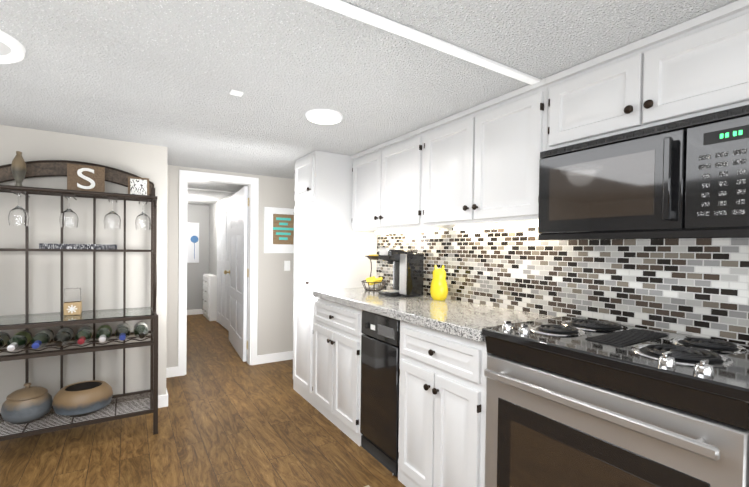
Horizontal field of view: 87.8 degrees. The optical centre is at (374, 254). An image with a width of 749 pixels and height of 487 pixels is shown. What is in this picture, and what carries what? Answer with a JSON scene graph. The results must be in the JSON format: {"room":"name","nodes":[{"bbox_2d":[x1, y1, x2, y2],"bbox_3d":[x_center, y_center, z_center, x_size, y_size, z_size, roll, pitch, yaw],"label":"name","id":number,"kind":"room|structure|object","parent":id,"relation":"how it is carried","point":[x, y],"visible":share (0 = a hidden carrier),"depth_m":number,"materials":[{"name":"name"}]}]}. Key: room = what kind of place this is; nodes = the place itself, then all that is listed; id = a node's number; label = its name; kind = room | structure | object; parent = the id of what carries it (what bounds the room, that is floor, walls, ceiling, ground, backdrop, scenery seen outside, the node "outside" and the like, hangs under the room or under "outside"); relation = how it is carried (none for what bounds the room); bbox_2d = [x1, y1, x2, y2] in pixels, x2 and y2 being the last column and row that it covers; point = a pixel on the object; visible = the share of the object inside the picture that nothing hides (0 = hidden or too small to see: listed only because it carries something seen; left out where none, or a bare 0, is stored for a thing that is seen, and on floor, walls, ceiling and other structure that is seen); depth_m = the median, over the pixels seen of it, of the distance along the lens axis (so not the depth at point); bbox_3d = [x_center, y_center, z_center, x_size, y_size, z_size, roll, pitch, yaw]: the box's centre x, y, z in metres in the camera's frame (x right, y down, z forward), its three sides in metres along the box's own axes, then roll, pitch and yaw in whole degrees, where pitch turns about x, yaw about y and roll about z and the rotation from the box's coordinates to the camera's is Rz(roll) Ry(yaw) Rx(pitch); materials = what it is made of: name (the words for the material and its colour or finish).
{"room":"kitchen","nodes":[
{"label":"kitchen","id":0,"kind":"room"},
{"bbox_2d":[0,125,167,421],"bbox_3d":[-3.342,0.168,2.498,3.500,2.070,0.770,0,1,-32],"label":"wall","id":1,"kind":"structure","parent":0,"point":[144,160],"depth_m":2.82,"materials":[{"name":"grey paint"}]},
{"bbox_2d":[187,204,208,309],"bbox_3d":[-3.652,0.095,7.242,1.290,2.070,0.120,0,1,-32],"label":"wall","id":2,"kind":"structure","parent":0,"point":[199,214],"depth_m":7.38,"materials":[{"name":"grey paint"}]},
{"bbox_2d":[187,222,198,262],"bbox_3d":[-3.472,-0.223,7.258,0.370,0.750,0.031,0,1,-32],"label":"canvas art","id":3,"kind":"object","parent":2,"relation":"attached to","point":[192,242],"visible":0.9,"depth_m":7.29,"materials":[{"name":"white"}]},
{"bbox_2d":[187,309,202,314],"bbox_3d":[-3.613,1.083,7.211,1.010,0.095,0.013,0,1,-32],"label":"baseboard","id":4,"kind":"structure","parent":2,"relation":"attached to","point":[196,311],"depth_m":7.35,"materials":[{"name":"white wood"}]},
{"bbox_2d":[0,314,405,486],"bbox_3d":[-1.883,1.258,1.730,5.350,0.050,11.370,0,1,-32],"label":"floor","id":5,"kind":"structure","parent":0,"point":[228,416],"depth_m":2.53,"materials":[{"name":"brown wood"}]},
{"bbox_2d":[0,160,157,440],"bbox_3d":[-1.997,0.282,2.583,0.965,1.874,0.457,0,1,-32],"label":"rack","id":6,"kind":"object","parent":5,"relation":"on","point":[39,168],"visible":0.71,"depth_m":2.63,"materials":[{"name":"brown metal"}]},
{"bbox_2d":[0,332,9,348],"bbox_3d":[-2.266,0.533,2.318,0.088,0.086,0.338,0,1,-32],"label":"wine bottle","id":7,"kind":"object","parent":6,"relation":"on","point":[4,337],"visible":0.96,"depth_m":2.38,"materials":[{"name":"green glass"}]},
{"bbox_2d":[11,151,26,185],"bbox_3d":[-2.280,-0.540,2.498,0.073,0.237,0.132,0,1,-32],"label":"vase","id":8,"kind":"object","parent":6,"relation":"on","point":[18,168],"visible":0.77,"depth_m":2.47,"materials":[{"name":"brown ceramic"}]},
{"bbox_2d":[8,192,29,225],"bbox_3d":[-2.242,-0.289,2.456,0.102,0.215,0.102,0,1,-32],"label":"wine glass","id":9,"kind":"object","parent":6,"relation":"hanging from","point":[18,214],"visible":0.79,"depth_m":2.43,"materials":[{"name":"white"}]},
{"bbox_2d":[7,330,32,350],"bbox_3d":[-2.176,0.534,2.376,0.088,0.086,0.338,0,1,-32],"label":"wine bottle","id":10,"kind":"object","parent":6,"relation":"on","point":[19,340],"visible":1,"depth_m":2.34,"materials":[{"name":"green glass"}]},
{"bbox_2d":[1,383,52,423],"bbox_3d":[-2.209,0.933,2.481,0.250,0.230,0.250,0,1,-32],"label":"jar","id":11,"kind":"object","parent":6,"relation":"on","point":[28,403],"visible":1,"depth_m":2.41,"materials":[{"name":"ceramic"}]},
{"bbox_2d":[31,329,53,348],"bbox_3d":[-2.085,0.534,2.433,0.088,0.086,0.338,0,1,-32],"label":"wine bottle","id":12,"kind":"object","parent":6,"relation":"on","point":[41,338],"visible":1,"depth_m":2.39,"materials":[{"name":"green glass"}]},
{"bbox_2d":[53,327,73,346],"bbox_3d":[-1.994,0.534,2.491,0.088,0.086,0.338,0,1,-32],"label":"wine bottle","id":13,"kind":"object","parent":6,"relation":"on","point":[63,336],"visible":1,"depth_m":2.45,"materials":[{"name":"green glass"}]},
{"bbox_2d":[59,195,78,227],"bbox_3d":[-2.031,-0.288,2.590,0.102,0.215,0.102,0,1,-32],"label":"wine glass","id":14,"kind":"object","parent":6,"relation":"hanging from","point":[68,218],"visible":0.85,"depth_m":2.56,"materials":[{"name":"white"}]},
{"bbox_2d":[63,288,81,315],"bbox_3d":[-2.027,0.314,2.616,0.090,0.175,0.092,0,1,-32],"label":"candle holder","id":15,"kind":"object","parent":6,"relation":"on","point":[72,304],"visible":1,"depth_m":2.58,"materials":[{"name":"beige"}]},
{"bbox_2d":[39,243,116,248],"bbox_3d":[-2.078,-0.057,2.746,0.440,0.036,0.015,0,1,-32],"label":"sign","id":16,"kind":"object","parent":6,"relation":"attached to","point":[75,246],"visible":0.86,"depth_m":2.73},
{"bbox_2d":[52,380,112,416],"bbox_3d":[-1.949,0.964,2.611,0.330,0.172,0.330,0,1,-32],"label":"bowl","id":17,"kind":"object","parent":6,"relation":"on","point":[82,398],"visible":1,"depth_m":2.51,"materials":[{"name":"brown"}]},
{"bbox_2d":[75,325,92,344],"bbox_3d":[-1.903,0.535,2.549,0.088,0.086,0.338,0,1,-32],"label":"wine bottle","id":18,"kind":"object","parent":6,"relation":"on","point":[84,334],"visible":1,"depth_m":2.50,"materials":[{"name":"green glass"}]},
{"bbox_2d":[67,164,104,191],"bbox_3d":[-2.007,-0.520,2.712,0.210,0.202,0.046,0,1,-32],"label":"plaque","id":19,"kind":"object","parent":6,"relation":"on","point":[85,178],"visible":1,"depth_m":2.70,"materials":[{"name":"brown wood"}]},
{"bbox_2d":[95,324,111,341],"bbox_3d":[-1.812,0.535,2.606,0.088,0.086,0.338,0,1,-32],"label":"wine bottle","id":20,"kind":"object","parent":6,"relation":"on","point":[103,332],"visible":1,"depth_m":2.56,"materials":[{"name":"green glass"}]},
{"bbox_2d":[104,199,120,228],"bbox_3d":[-1.828,-0.288,2.718,0.102,0.215,0.102,0,1,-32],"label":"wine glass","id":21,"kind":"object","parent":6,"relation":"hanging from","point":[112,219],"visible":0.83,"depth_m":2.69,"materials":[{"name":"white"}]},
{"bbox_2d":[115,323,129,339],"bbox_3d":[-1.722,0.535,2.663,0.088,0.086,0.338,0,1,-32],"label":"wine bottle","id":22,"kind":"object","parent":6,"relation":"on","point":[122,331],"visible":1,"depth_m":2.61,"materials":[{"name":"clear glass"}]},
{"bbox_2d":[128,176,148,194],"bbox_3d":[-1.742,-0.495,2.878,0.135,0.151,0.032,0,1,-32],"label":"sign","id":23,"kind":"object","parent":6,"relation":"on","point":[138,186],"visible":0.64,"depth_m":2.87,"materials":[{"name":"white wood"}]},
{"bbox_2d":[134,321,147,338],"bbox_3d":[-1.631,0.536,2.721,0.088,0.086,0.338,0,1,-32],"label":"wine bottle","id":24,"kind":"object","parent":6,"relation":"on","point":[140,329],"visible":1,"depth_m":2.67,"materials":[{"name":"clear glass"}]},
{"bbox_2d":[135,199,150,229],"bbox_3d":[-1.672,-0.287,2.817,0.102,0.215,0.102,0,1,-32],"label":"wine glass","id":25,"kind":"object","parent":6,"relation":"hanging from","point":[143,221],"visible":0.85,"depth_m":2.79,"materials":[{"name":"white"}]},
{"bbox_2d":[0,392,167,435],"bbox_3d":[-3.126,1.162,2.193,3.483,0.095,0.013,0,1,-32],"label":"baseboard","id":26,"kind":"structure","parent":5,"relation":"on","point":[162,399],"depth_m":2.88,"materials":[{"name":"white"}]},
{"bbox_2d":[202,274,216,320],"bbox_3d":[-2.981,0.752,6.990,0.166,0.780,0.650,0,1,-32],"label":"dresser","id":27,"kind":"object","parent":5,"relation":"on","point":[209,289],"visible":1,"depth_m":6.74,"materials":[{"name":"white wood"}]},
{"bbox_2d":[292,150,376,405],"bbox_3d":[-0.373,0.193,3.478,0.648,2.067,0.450,0,1,-32],"label":"pantry cabinet","id":28,"kind":"object","parent":5,"relation":"on","point":[332,249],"visible":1,"depth_m":3.26,"materials":[{"name":"white wood"}]},
{"bbox_2d":[312,297,362,445],"bbox_3d":[-0.060,0.791,2.973,0.639,0.895,0.762,0,1,-32],"label":"base cabinet","id":29,"kind":"object","parent":5,"relation":"on","point":[337,334],"visible":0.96,"depth_m":2.75,"materials":[{"name":"white wood"}]},
{"bbox_2d":[311,287,555,341],"bbox_3d":[0.227,0.326,2.538,0.625,0.050,1.782,0,1,-32],"label":"countertop","id":30,"kind":"structure","parent":29,"relation":"on","point":[466,320],"depth_m":2.15,"materials":[{"name":"stone"}]},
{"bbox_2d":[361,254,386,290],"bbox_3d":[-0.004,0.144,3.152,0.208,0.292,0.213,0,1,-32],"label":"fruit basket","id":31,"kind":"object","parent":30,"relation":"on","point":[373,280],"visible":0.98,"depth_m":3.11,"materials":[{"name":"yellow food"}]},
{"bbox_2d":[378,247,423,296],"bbox_3d":[0.186,0.123,2.800,0.255,0.345,0.232,0,1,-32],"label":"coffee maker","id":32,"kind":"object","parent":30,"relation":"on","point":[408,268],"visible":1,"depth_m":2.73,"materials":[{"name":"black"}]},
{"bbox_2d":[430,265,447,300],"bbox_3d":[0.431,0.184,2.596,0.105,0.235,0.140,0,1,-32],"label":"owl","id":33,"kind":"object","parent":30,"relation":"on","point":[439,289],"visible":1,"depth_m":2.55,"materials":[{"name":"yellow ceramic"}]},
{"bbox_2d":[360,310,399,478],"bbox_3d":[0.265,0.802,2.486,0.610,0.894,0.402,0,1,-32],"label":"trash compactor","id":34,"kind":"object","parent":5,"relation":"on","point":[380,362],"visible":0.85,"depth_m":2.30,"materials":[{"name":"black painted metal"},{"name":"plastic"}]},
{"bbox_2d":[398,321,489,486],"bbox_3d":[0.528,0.812,2.043,0.639,0.895,0.618,0,1,-32],"label":"base cabinet","id":35,"kind":"object","parent":5,"relation":"on","point":[442,410],"visible":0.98,"depth_m":1.85,"materials":[{"name":"white wood"}]},
{"bbox_2d":[482,316,748,486],"bbox_3d":[0.905,0.775,1.426,0.663,0.996,0.836,0,1,-32],"label":"range","id":36,"kind":"object","parent":5,"relation":"on","point":[572,401],"visible":1,"depth_m":1.24,"materials":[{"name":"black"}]},
{"bbox_2d":[209,193,247,286],"bbox_3d":[-2.161,0.132,5.979,0.120,2.070,3.610,0,1,-32],"label":"wall","id":37,"kind":"structure","parent":0,"point":[213,239],"depth_m":7.08,"materials":[{"name":"grey paint"}]},
{"bbox_2d":[216,197,229,330],"bbox_3d":[-2.314,0.149,6.078,0.031,2.030,1.440,0,1,-32],"label":"bifold closet doors","id":38,"kind":"structure","parent":37,"relation":"in","point":[223,218],"depth_m":6.20,"materials":[{"name":"white wood"}]},
{"bbox_2d":[166,165,294,367],"bbox_3d":[-1.371,0.167,4.273,1.730,2.070,0.120,0,1,-32],"label":"wall","id":39,"kind":"structure","parent":0,"point":[275,307],"depth_m":4.30,"materials":[{"name":"grey paint"}]},
{"bbox_2d":[178,170,258,375],"bbox_3d":[-1.639,0.184,4.103,0.775,2.035,0.152,0,1,-32],"label":"door frame","id":40,"kind":"structure","parent":39,"relation":"attached to","point":[185,176],"depth_m":4.08,"materials":[{"name":"white wood"}]},
{"bbox_2d":[224,186,248,361],"bbox_3d":[-1.688,0.207,4.806,0.122,1.943,1.209,0,1,-32],"label":"hall door","id":41,"kind":"structure","parent":39,"relation":"in","point":[238,271],"depth_m":4.63,"materials":[{"name":"white wood"}]},
{"bbox_2d":[257,351,292,363],"bbox_3d":[-1.004,1.157,4.449,0.675,0.095,0.013,0,1,-32],"label":"baseboard","id":42,"kind":"structure","parent":39,"relation":"attached to","point":[261,359],"depth_m":4.37,"materials":[{"name":"white wood"}]},
{"bbox_2d":[264,207,293,252],"bbox_3d":[-1.031,-0.270,4.384,0.420,0.510,0.036,0,1,-32],"label":"picture frame","id":43,"kind":"object","parent":39,"relation":"attached to","point":[278,230],"visible":0.9,"depth_m":4.35,"materials":[{"name":"white wood"}]},
{"bbox_2d":[284,261,289,270],"bbox_3d":[-0.992,0.127,4.432,0.070,0.115,0.010,0,1,-32],"label":"switch plate","id":44,"kind":"object","parent":39,"relation":"attached to","point":[286,265],"visible":1,"depth_m":4.43,"materials":[{"name":"white plastic"}]},
{"bbox_2d":[0,0,737,205],"bbox_3d":[-1.856,-0.862,1.699,5.350,0.050,11.370,0,1,-32],"label":"ceiling","id":45,"kind":"structure","parent":0,"point":[170,74],"depth_m":1.69,"materials":[{"name":"white paint"}]},
{"bbox_2d":[0,30,25,63],"bbox_3d":[-1.561,-0.814,1.467,0.370,0.032,0.370,0,1,-32],"label":"recessed light","id":46,"kind":"object","parent":45,"relation":"in","point":[12,50],"visible":1,"depth_m":1.54,"materials":[{"name":"white plastic"}]},
{"bbox_2d":[229,89,243,96],"bbox_3d":[-0.700,-0.820,1.976,0.060,0.012,0.050,0,1,-32],"label":"ceiling vent","id":47,"kind":"object","parent":45,"relation":"in","point":[236,92],"visible":0.98,"depth_m":1.97,"materials":[{"name":"white plastic"}]},
{"bbox_2d":[305,109,342,123],"bbox_3d":[-0.298,-0.814,2.313,0.224,0.024,0.224,0,1,-32],"label":"recessed light","id":48,"kind":"object","parent":45,"relation":"in","point":[324,116],"visible":0.98,"depth_m":2.26,"materials":[{"name":"white plastic"}]},
{"bbox_2d":[187,0,540,200],"bbox_3d":[-2.854,-0.863,2.982,4.835,0.014,5.895,0,1,-32],"label":"ceiling beam","id":49,"kind":"structure","parent":45,"relation":"attached to","point":[358,13],"depth_m":1.44,"materials":[{"name":"white wood"}]},
{"bbox_3d":[1.326,0.242,1.519,0.120,2.070,7.420,0,1,-32],"label":"wall","id":50,"kind":"structure","parent":0,"visible":0},
{"bbox_2d":[351,145,394,233],"bbox_3d":[0.036,-0.512,3.181,0.262,0.638,0.457,0,1,-32],"label":"upper cabinet","id":51,"kind":"object","parent":50,"relation":"attached to","point":[365,198],"depth_m":3.11,"materials":[{"name":"white wood"}]},
{"bbox_2d":[379,129,422,232],"bbox_3d":[0.286,-0.503,2.785,0.262,0.638,0.481,0,1,-32],"label":"upper cabinet","id":52,"kind":"object","parent":50,"relation":"attached to","point":[399,156],"depth_m":2.73,"materials":[{"name":"white wood"}]},
{"bbox_2d":[419,108,498,229],"bbox_3d":[0.534,-0.494,2.394,0.262,0.638,0.444,0,1,-32],"label":"upper cabinet","id":53,"kind":"object","parent":50,"relation":"attached to","point":[444,144],"depth_m":2.34,"materials":[{"name":"white wood"}]},
{"bbox_2d":[467,78,547,227],"bbox_3d":[0.768,-0.486,2.025,0.262,0.638,0.431,0,1,-32],"label":"upper cabinet","id":54,"kind":"object","parent":50,"relation":"attached to","point":[475,167],"depth_m":1.95,"materials":[{"name":"white wood"}]},
{"bbox_2d":[376,227,748,343],"bbox_3d":[1.161,-0.066,1.662,0.009,0.823,4.250,0,1,-32],"label":"tile backsplash","id":55,"kind":"structure","parent":50,"relation":"attached to","point":[698,288],"depth_m":1.83,"materials":[{"name":"tile"}]},
{"bbox_2d":[545,0,748,149],"bbox_3d":[1.081,-0.624,1.500,0.294,0.338,0.783,0,1,-32],"label":"upper cabinet","id":56,"kind":"object","parent":50,"relation":"attached to","point":[697,66],"visible":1,"depth_m":1.39,"materials":[{"name":"white wood"}]},
{"bbox_2d":[538,105,748,241],"bbox_3d":[1.054,-0.254,1.486,0.353,0.395,0.775,0,1,-32],"label":"over-the-range microwave","id":57,"kind":"object","parent":56,"relation":"attached to","point":[687,179],"visible":1,"depth_m":1.36,"materials":[{"name":"black"}]}
]}

